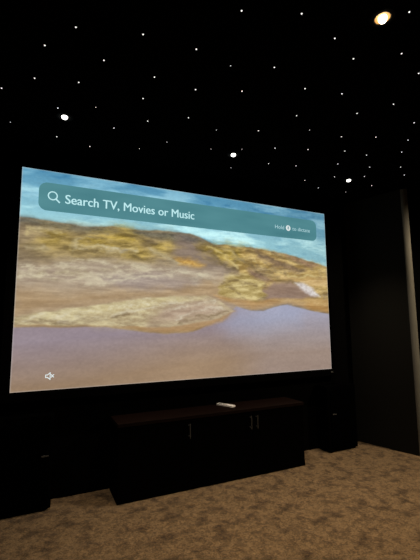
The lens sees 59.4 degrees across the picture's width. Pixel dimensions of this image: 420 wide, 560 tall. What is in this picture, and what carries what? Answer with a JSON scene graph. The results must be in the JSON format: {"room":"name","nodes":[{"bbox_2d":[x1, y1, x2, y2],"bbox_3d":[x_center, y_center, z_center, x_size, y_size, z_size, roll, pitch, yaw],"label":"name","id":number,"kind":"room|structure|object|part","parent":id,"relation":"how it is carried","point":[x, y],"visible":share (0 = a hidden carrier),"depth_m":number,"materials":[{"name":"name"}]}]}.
{"room":"home theater","nodes":[
{"label":"home theater","id":0,"kind":"room"},
{"bbox_2d":[0,0,419,217],"bbox_3d":[1.614,-1.144,1.284,5.300,0.080,5.050,3,-8,-25],"label":"ceiling","id":1,"kind":"structure","parent":0,"point":[110,114],"depth_m":1.94,"materials":[{"name":"black paint"}]},
{"bbox_2d":[56,112,72,121],"bbox_3d":[-0.863,-0.962,2.184,0.098,0.017,0.098,3,-8,-25],"label":"recessed light","id":2,"kind":"object","parent":1,"relation":"in","point":[64,117],"visible":1,"depth_m":2.17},
{"bbox_2d":[227,151,239,157],"bbox_3d":[0.171,-0.909,2.685,0.098,0.017,0.098,3,-8,-25],"label":"recessed light","id":3,"kind":"object","parent":1,"relation":"in","point":[233,155],"visible":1,"depth_m":2.67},
{"bbox_2d":[343,178,354,181],"bbox_3d":[1.198,-0.857,3.178,0.098,0.017,0.098,3,-8,-25],"label":"recessed light","id":4,"kind":"object","parent":1,"relation":"in","point":[346,179],"visible":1,"depth_m":3.17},
{"bbox_2d":[369,7,395,27],"bbox_3d":[0.703,-1.057,1.497,0.098,0.025,0.098,3,-8,-25],"label":"recessed light","id":5,"kind":"object","parent":1,"relation":"in","point":[378,19],"visible":1,"depth_m":1.49,"materials":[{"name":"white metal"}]},
{"bbox_2d":[0,442,419,559],"bbox_3d":[1.635,1.232,0.989,5.100,0.005,4.850,3,-8,-25],"label":"floor","id":6,"kind":"structure","parent":0,"point":[361,502],"depth_m":2.12,"materials":[{"name":"brown carpet"}]},
{"bbox_2d":[0,410,53,518],"bbox_3d":[-1.176,1.129,2.273,0.367,0.560,0.160,3,-8,-25],"label":"floor speaker","id":7,"kind":"object","parent":6,"relation":"on","point":[26,439],"visible":1,"depth_m":2.22,"materials":[{"name":"black fabric"}]},
{"bbox_2d":[109,397,304,504],"bbox_3d":[0.037,1.215,2.754,1.499,0.487,0.283,3,-8,-25],"label":"media cabinet","id":8,"kind":"object","parent":6,"relation":"on","point":[160,452],"visible":1,"depth_m":2.60,"materials":[{"name":"black laminate"}]},
{"bbox_3d":[-0.361,1.173,2.454,0.504,0.414,0.019,3,-8,-25],"label":"door","id":9,"kind":"part","parent":8,"relation":"part of","materials":[{"name":"black laminate"}]},
{"bbox_3d":[0.096,1.196,2.669,0.498,0.414,0.019,3,-8,-25],"label":"door","id":10,"kind":"part","parent":8,"relation":"part of","materials":[{"name":"black laminate"}]},
{"bbox_2d":[217,403,234,407],"bbox_3d":[0.124,0.979,2.883,0.160,0.013,0.046,-6,-9,39],"label":"remote control","id":11,"kind":"object","parent":8,"relation":"on","point":[219,404],"visible":1,"depth_m":2.87,"materials":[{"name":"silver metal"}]},
{"bbox_3d":[0.538,1.218,2.876,0.473,0.414,0.019,3,-8,-25],"label":"door","id":12,"kind":"part","parent":8,"relation":"part of","materials":[{"name":"black laminate"}]},
{"bbox_2d":[316,382,357,451],"bbox_3d":[1.167,1.245,3.372,0.347,0.560,0.160,3,-8,-25],"label":"floor speaker","id":13,"kind":"object","parent":6,"relation":"on","point":[336,403],"visible":1,"depth_m":3.30,"materials":[{"name":"black fabric"}]},
{"bbox_2d":[0,144,419,498],"bbox_3d":[0.569,0.371,3.351,5.300,2.400,0.100,3,-8,-25],"label":"wall","id":14,"kind":"structure","parent":0,"point":[82,425],"depth_m":2.73,"materials":[{"name":"black paint"}]},
{"bbox_2d":[0,156,337,403],"bbox_3d":[-0.073,0.031,2.988,2.776,1.612,0.072,3,-8,-25],"label":"projection screen","id":15,"kind":"object","parent":14,"relation":"attached to","point":[116,283],"visible":1,"depth_m":2.81,"materials":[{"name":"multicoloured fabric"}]},
{"bbox_2d":[344,189,419,455],"bbox_3d":[1.619,0.366,3.507,0.084,2.370,0.562,6,-9,-40],"label":"wall","id":16,"kind":"structure","parent":0,"point":[382,360],"depth_m":3.46,"materials":[{"name":"black paint"}]},
{"bbox_2d":[400,189,419,451],"bbox_3d":[1.817,0.336,3.280,0.084,2.370,0.042,6,-9,-40],"label":"trim","id":17,"kind":"structure","parent":16,"relation":"attached to","point":[403,192],"depth_m":3.28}
]}

